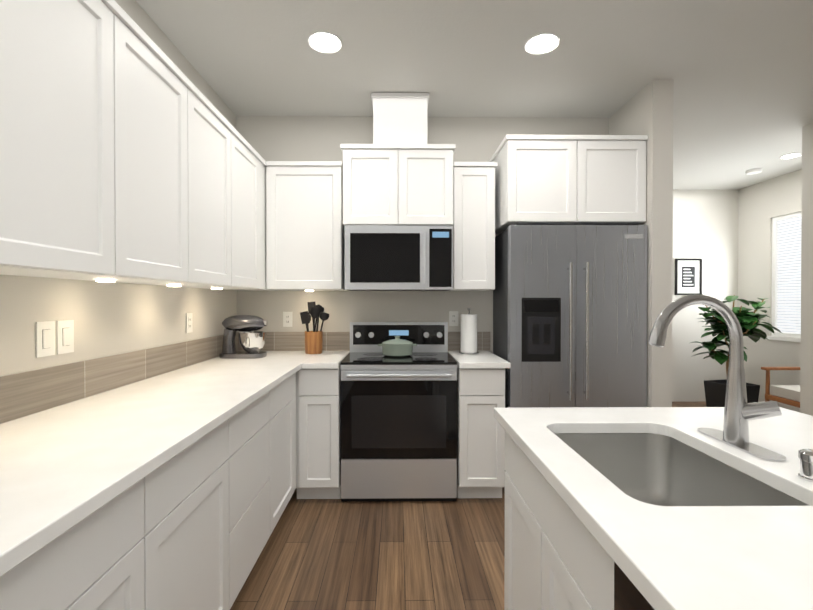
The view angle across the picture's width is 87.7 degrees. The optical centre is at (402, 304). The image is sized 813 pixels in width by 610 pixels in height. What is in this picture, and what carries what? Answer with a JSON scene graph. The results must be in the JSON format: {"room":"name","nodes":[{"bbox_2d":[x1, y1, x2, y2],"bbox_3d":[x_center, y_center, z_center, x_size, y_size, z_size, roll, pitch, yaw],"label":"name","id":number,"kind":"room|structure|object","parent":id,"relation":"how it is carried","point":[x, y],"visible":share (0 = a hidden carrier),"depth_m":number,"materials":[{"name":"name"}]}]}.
{"room":"kitchen","nodes":[
{"label":"kitchen","id":0,"kind":"room"},
{"bbox_2d":[0,0,236,375],"bbox_3d":[-1.344,-0.077,0.009,0.150,2.760,6.950,0,0,-1],"label":"wall","id":1,"kind":"structure","parent":0,"point":[111,318],"depth_m":1.90,"materials":[{"name":"grey paint"}]},
{"bbox_2d":[36,321,54,357],"bbox_3d":[-1.280,0.121,1.521,0.008,0.125,0.078,0,0,-1],"label":"light switch","id":2,"kind":"object","parent":1,"relation":"attached to","point":[45,338],"visible":1,"depth_m":1.51,"materials":[{"name":"white plastic"}]},
{"bbox_2d":[0,0,123,279],"bbox_3d":[-1.115,-0.546,1.158,0.327,0.900,0.490,0,0,-1],"label":"upper cabinet","id":3,"kind":"object","parent":1,"relation":"attached to","point":[62,93],"depth_m":1.20,"materials":[{"name":"white wood"}]},
{"bbox_2d":[56,320,73,353],"bbox_3d":[-1.281,0.121,1.611,0.008,0.125,0.078,0,0,-1],"label":"light switch","id":4,"kind":"object","parent":1,"relation":"attached to","point":[65,336],"visible":1,"depth_m":1.60,"materials":[{"name":"white plastic"}]},
{"bbox_2d":[0,332,237,423],"bbox_3d":[-1.272,0.306,0.787,0.009,0.152,5.099,0,0,-1],"label":"backsplash","id":5,"kind":"structure","parent":1,"relation":"attached to","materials":[{"name":"tile"}]},
{"bbox_2d":[89,7,191,283],"bbox_3d":[-1.120,-0.550,1.648,0.327,0.900,0.490,0,0,-1],"label":"upper cabinet","id":6,"kind":"object","parent":1,"relation":"attached to","point":[157,95],"depth_m":1.65,"materials":[{"name":"white wood"}]},
{"bbox_2d":[186,313,192,332],"bbox_3d":[-1.291,0.108,2.566,0.007,0.118,0.072,0,0,-1],"label":"electrical outlet","id":7,"kind":"object","parent":1,"relation":"attached to","point":[189,328],"visible":1,"depth_m":2.56,"materials":[{"name":"white plastic"}]},
{"bbox_2d":[147,83,235,287],"bbox_3d":[-1.125,-0.554,2.138,0.327,0.900,0.490,0,0,-1],"label":"upper cabinet","id":8,"kind":"object","parent":1,"relation":"attached to","point":[213,136],"depth_m":2.17,"materials":[{"name":"white wood"}]},
{"bbox_2d":[206,130,263,290],"bbox_3d":[-1.130,-0.558,2.627,0.327,0.900,0.488,0,0,-1],"label":"upper cabinet","id":9,"kind":"object","parent":1,"relation":"attached to","point":[249,163],"depth_m":2.71,"materials":[{"name":"white wood"}]},
{"bbox_2d":[264,160,267,290],"bbox_3d":[-1.134,-0.560,2.937,0.327,0.900,0.132,0,0,-1],"label":"upper cabinet","id":10,"kind":"object","parent":1,"relation":"attached to","point":[265,162],"depth_m":2.99,"materials":[{"name":"white wood"}]},
{"bbox_2d":[236,116,608,352],"bbox_3d":[0.233,-0.103,3.425,3.075,2.760,0.150,0,0,-1],"label":"wall","id":11,"kind":"structure","parent":0,"point":[317,138],"depth_m":3.34,"materials":[{"name":"grey paint"}]},
{"bbox_2d":[283,312,291,326],"bbox_3d":[-0.904,0.112,3.336,0.072,0.118,0.007,0,0,-1],"label":"electrical outlet","id":12,"kind":"object","parent":11,"relation":"attached to","point":[287,319],"visible":1,"depth_m":3.33,"materials":[{"name":"white plastic"}]},
{"bbox_2d":[268,161,346,291],"bbox_3d":[-0.702,-0.562,3.161,0.540,0.900,0.347,0,0,-1],"label":"upper cabinet","id":13,"kind":"object","parent":11,"relation":"attached to","point":[306,239],"depth_m":3.00,"materials":[{"name":"white wood"}]},
{"bbox_2d":[238,331,490,350],"bbox_3d":[-0.299,0.286,3.342,1.990,0.152,0.009,0,0,-1],"label":"backsplash","id":14,"kind":"structure","parent":11,"relation":"attached to","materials":[{"name":"tile"}]},
{"bbox_2d":[340,140,399,231],"bbox_3d":[-0.224,-0.831,3.126,0.383,0.549,0.422,0,0,-1],"label":"upper cabinet","id":15,"kind":"object","parent":11,"relation":"attached to","point":[369,173],"depth_m":2.92,"materials":[{"name":"white wood"}]},
{"bbox_2d":[345,225,452,290],"bbox_3d":[-0.026,-0.328,3.102,0.746,0.442,0.463,0,0,-1],"label":"microwave","id":16,"kind":"object","parent":15,"relation":"attached to","point":[398,258],"visible":1,"depth_m":2.91,"materials":[{"name":"silver metal"}]},
{"bbox_2d":[372,93,427,139],"bbox_3d":[-0.017,-1.288,3.147,0.380,0.364,0.377,0,0,-1],"label":"cover","id":17,"kind":"object","parent":11,"relation":"attached to","point":[396,116],"depth_m":2.96,"materials":[{"name":"white"}]},
{"bbox_2d":[400,140,455,227],"bbox_3d":[0.158,-0.831,3.130,0.383,0.549,0.422,0,0,-1],"label":"upper cabinet","id":18,"kind":"object","parent":11,"relation":"attached to","point":[427,171],"depth_m":2.93,"materials":[{"name":"white wood"}]},
{"bbox_2d":[449,311,457,325],"bbox_3d":[0.406,0.107,3.349,0.072,0.118,0.007,0,0,-1],"label":"electrical outlet","id":19,"kind":"object","parent":11,"relation":"attached to","point":[453,318],"visible":1,"depth_m":3.35,"materials":[{"name":"white plastic"}]},
{"bbox_2d":[449,160,499,290],"bbox_3d":[0.509,-0.562,3.173,0.298,0.900,0.347,0,0,-1],"label":"upper cabinet","id":20,"kind":"object","parent":11,"relation":"attached to","point":[477,183],"depth_m":3.01,"materials":[{"name":"white wood"}]},
{"bbox_2d":[490,135,579,233],"bbox_3d":[0.932,-0.849,3.090,0.468,0.575,0.517,0,0,-1],"label":"upper cabinet","id":21,"kind":"object","parent":11,"relation":"attached to","point":[540,174],"depth_m":2.84,"materials":[{"name":"white wood"}]},
{"bbox_2d":[572,135,647,224],"bbox_3d":[1.400,-0.849,3.095,0.468,0.575,0.517,0,0,-1],"label":"upper cabinet","id":22,"kind":"object","parent":11,"relation":"attached to","point":[612,167],"depth_m":2.84,"materials":[{"name":"white wood"}]},
{"bbox_2d":[230,401,705,609],"bbox_3d":[1.594,1.344,1.201,6.350,0.100,9.250,0,0,-1],"label":"floor","id":23,"kind":"structure","parent":0,"point":[326,554],"depth_m":2.16,"materials":[{"name":"brown wood"}]},
{"bbox_2d":[0,476,155,609],"bbox_3d":[-0.964,0.858,0.615,0.617,0.880,0.940,0,0,-1],"label":"base cabinet","id":24,"kind":"object","parent":23,"relation":"on","point":[108,562],"depth_m":0.93,"materials":[{"name":"white wood"}]},
{"bbox_2d":[152,416,235,609],"bbox_3d":[-0.972,0.852,1.355,0.617,0.880,0.540,0,0,-1],"label":"base cabinet","id":25,"kind":"object","parent":23,"relation":"on","point":[170,476],"depth_m":1.39,"materials":[{"name":"white wood"}]},
{"bbox_2d":[0,352,315,579],"bbox_3d":[-0.946,0.399,0.791,0.657,0.035,5.097,0,0,-1],"label":"countertop","id":26,"kind":"structure","parent":25,"relation":"on","point":[60,465],"depth_m":1.20,"materials":[{"name":"white stone"}]},
{"bbox_2d":[219,315,267,358],"bbox_3d":[-1.107,0.217,2.948,0.316,0.294,0.227,0,0,-1],"label":"stand mixer","id":27,"kind":"object","parent":26,"relation":"on","point":[252,339],"visible":1,"depth_m":2.92,"materials":[{"name":"silver metal"}]},
{"bbox_2d":[300,302,328,353],"bbox_3d":[-0.660,0.168,3.183,0.220,0.389,0.132,0,0,-1],"label":"utensil crock","id":28,"kind":"object","parent":26,"relation":"on","point":[313,341],"visible":1,"depth_m":3.17,"materials":[{"name":"brown wood"}]},
{"bbox_2d":[236,392,275,597],"bbox_3d":[-0.977,0.848,1.885,0.617,0.880,0.520,0,0,-1],"label":"base cabinet","id":29,"kind":"object","parent":23,"relation":"on","point":[255,522],"depth_m":1.90,"materials":[{"name":"white wood"}]},
{"bbox_2d":[272,376,295,523],"bbox_3d":[-0.983,0.844,2.425,0.617,0.880,0.560,0,0,-1],"label":"base cabinet","id":30,"kind":"object","parent":23,"relation":"on","point":[284,395],"depth_m":2.42,"materials":[{"name":"white wood"}]},
{"bbox_2d":[296,352,349,498],"bbox_3d":[-0.556,0.839,2.998,0.290,0.880,0.697,0,0,-1],"label":"base cabinet","id":31,"kind":"object","parent":23,"relation":"on","point":[318,390],"depth_m":2.71,"materials":[{"name":"white wood"}]},
{"bbox_2d":[300,352,347,367],"bbox_3d":[-0.525,0.382,3.010,0.231,0.035,0.667,0,0,-1],"label":"countertop","id":32,"kind":"structure","parent":31,"relation":"on","point":[325,359],"depth_m":2.80,"materials":[{"name":"white stone"}]},
{"bbox_2d":[340,322,456,501],"bbox_3d":[-0.025,0.707,2.994,0.750,1.144,0.652,0,0,-1],"label":"range","id":33,"kind":"object","parent":23,"relation":"on","point":[398,428],"visible":1,"depth_m":2.73,"materials":[{"name":"silver metal"}]},
{"bbox_2d":[378,336,416,356],"bbox_3d":[-0.036,0.292,3.050,0.280,0.142,0.228,0,0,-1],"label":"pot","id":34,"kind":"object","parent":33,"relation":"on","point":[397,346],"visible":1,"depth_m":2.96,"materials":[{"name":"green ceramic"}]},
{"bbox_2d":[457,364,504,497],"bbox_3d":[0.510,0.839,3.039,0.298,0.880,0.637,0,0,-1],"label":"base cabinet","id":35,"kind":"object","parent":23,"relation":"on","point":[480,437],"depth_m":2.73,"materials":[{"name":"white wood"}]},
{"bbox_2d":[448,352,510,367],"bbox_3d":[0.521,0.382,3.021,0.326,0.035,0.667,0,0,-1],"label":"countertop","id":36,"kind":"structure","parent":35,"relation":"on","point":[483,359],"depth_m":2.80,"materials":[{"name":"white stone"}]},
{"bbox_2d":[459,308,478,354],"bbox_3d":[0.498,0.193,3.175,0.150,0.340,0.150,0,0,-1],"label":"paper towel","id":37,"kind":"object","parent":36,"relation":"on","point":[468,333],"visible":1,"depth_m":3.12,"materials":[{"name":"white paper"}]},
{"bbox_2d":[493,225,646,407],"bbox_3d":[1.171,0.371,3.043,0.913,1.814,0.571,0,0,-1],"label":"fridge","id":38,"kind":"object","parent":23,"relation":"on","point":[569,315],"visible":0.69,"depth_m":2.82,"materials":[{"name":"silver metal"}]},
{"bbox_2d":[504,431,649,609],"bbox_3d":[0.740,0.864,-0.098,0.744,0.879,3.252,0,0,-1],"label":"kitchen island","id":39,"kind":"object","parent":23,"relation":"on","point":[551,563],"depth_m":1.08,"materials":[{"name":"white wood"}]},
{"bbox_2d":[614,562,653,609],"bbox_3d":[0.645,0.810,0.429,0.564,0.771,0.605,0,0,-1],"label":"dishwasher","id":40,"kind":"object","parent":39,"relation":"in","point":[626,596],"depth_m":0.69,"materials":[{"name":"black metal"}]},
{"bbox_2d":[494,407,812,609],"bbox_3d":[0.882,0.407,-0.089,1.060,0.035,3.300,0,0,-1],"label":"island countertop","id":41,"kind":"structure","parent":39,"relation":"on","point":[674,556],"depth_m":0.76,"materials":[{"name":"white stone"}]},
{"bbox_2d":[550,427,812,502],"bbox_3d":[0.645,0.511,1.084,0.450,0.217,0.610,0,0,-1],"label":"sink","id":42,"kind":"object","parent":41,"relation":"in","point":[651,464],"depth_m":1.33,"materials":[{"name":"silver metal"}]},
{"bbox_2d":[648,294,785,461],"bbox_3d":[0.833,0.175,1.153,0.321,0.407,0.260,0,0,-1],"label":"faucet","id":43,"kind":"object","parent":41,"relation":"on","point":[739,411],"visible":0.98,"depth_m":1.14,"materials":[{"name":"silver metal"}]},
{"bbox_2d":[798,449,812,481],"bbox_3d":[0.896,0.350,0.925,0.048,0.060,0.048,0,0,-1],"label":"soap dispenser","id":44,"kind":"object","parent":41,"relation":"on","point":[805,456],"visible":1,"depth_m":0.92,"materials":[{"name":"silver metal"}]},
{"bbox_2d":[690,294,729,406],"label":"potted plant","id":45,"kind":"object","parent":23,"relation":"on","point":[715,392],"depth_m":4.79,"materials":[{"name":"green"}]},
{"bbox_2d":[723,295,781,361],"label":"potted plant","id":46,"kind":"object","parent":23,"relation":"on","point":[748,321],"depth_m":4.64,"materials":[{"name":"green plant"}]},
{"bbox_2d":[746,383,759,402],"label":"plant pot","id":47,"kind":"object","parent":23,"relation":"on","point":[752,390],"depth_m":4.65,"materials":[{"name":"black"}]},
{"bbox_2d":[761,367,799,407],"bbox_3d":[4.045,0.840,4.122,0.654,0.862,0.554,0,0,-1],"label":"chair","id":48,"kind":"object","parent":23,"relation":"on","point":[787,394],"visible":0.48,"depth_m":4.25,"materials":[{"name":"brown wood"}]},
{"bbox_2d":[136,0,812,189],"bbox_3d":[1.594,-1.516,1.178,6.350,0.100,9.250,0,0,-1],"label":"ceiling","id":49,"kind":"structure","parent":0,"point":[740,72],"depth_m":2.57,"materials":[{"name":"white paint"}]},
{"bbox_2d":[308,31,341,52],"bbox_3d":[-0.434,-1.470,2.372,0.190,0.008,0.190,0,0,-1],"label":"recessed light","id":50,"kind":"object","parent":49,"relation":"in","point":[324,42],"visible":1,"depth_m":2.37,"materials":[{"name":"white plastic"}]},
{"bbox_2d":[524,33,559,53],"bbox_3d":[0.786,-1.470,2.385,0.190,0.008,0.190,0,0,-1],"label":"recessed light","id":51,"kind":"object","parent":49,"relation":"in","point":[542,43],"visible":1,"depth_m":2.38,"materials":[{"name":"white plastic"}]},
{"bbox_2d":[746,168,761,174],"bbox_3d":[3.892,-1.476,4.688,0.140,0.030,0.140,0,0,-1],"label":"smoke detector","id":52,"kind":"object","parent":49,"relation":"attached to","point":[753,171],"visible":1,"depth_m":4.66,"materials":[{"name":"white plastic"}]},
{"bbox_2d":[780,153,801,158],"bbox_3d":[3.867,-1.484,4.217,0.160,0.008,0.160,0,0,-1],"label":"recessed light","id":53,"kind":"object","parent":49,"relation":"in","point":[791,155],"visible":0.98,"depth_m":4.21,"materials":[{"name":"white plastic"}]},
{"bbox_2d":[609,79,673,406],"bbox_3d":[1.707,-0.101,3.075,0.135,2.760,0.580,0,0,-1],"label":"wall","id":54,"kind":"structure","parent":0,"point":[647,109],"depth_m":2.79,"materials":[{"name":"grey paint"}]},
{"bbox_2d":[672,190,737,401],"bbox_3d":[3.135,-0.121,5.585,2.775,2.760,0.150,0,0,-1],"label":"wall","id":55,"kind":"structure","parent":0,"point":[705,226],"depth_m":5.52,"materials":[{"name":"grey paint"}]},
{"bbox_2d":[675,259,701,294],"bbox_3d":[3.714,-0.365,5.500,0.340,0.470,0.025,0,0,-1],"label":"picture frame","id":56,"kind":"object","parent":55,"relation":"attached to","point":[688,276],"visible":0.92,"depth_m":5.50,"materials":[{"name":"black"}]},
{"bbox_2d":[738,169,801,411],"bbox_3d":[4.459,-0.112,4.539,0.150,2.760,1.970,0,0,-1],"label":"wall","id":57,"kind":"structure","parent":0,"point":[761,205],"depth_m":5.13,"materials":[{"name":"grey paint"}]},
{"bbox_2d":[767,211,801,342],"bbox_3d":[4.442,-0.310,4.617,0.142,1.445,0.890,0,0,-1],"label":"window","id":58,"kind":"structure","parent":57,"relation":"in","point":[776,334],"depth_m":5.00,"materials":[{"name":"white plastic"}]},
{"bbox_2d":[777,216,801,333],"bbox_3d":[4.436,-0.333,4.617,0.045,1.308,0.752,0,0,-1],"label":"window blind","id":59,"kind":"object","parent":58,"relation":"attached to","point":[789,279],"visible":0.62,"depth_m":4.84,"materials":[{"name":"grey plastic"}]},
{"bbox_2d":[800,123,812,415],"bbox_3d":[3.445,-0.078,0.139,0.150,2.760,6.810,0,0,-1],"label":"wall","id":60,"kind":"structure","parent":0,"point":[806,382],"depth_m":3.49,"materials":[{"name":"grey paint"}]}
]}

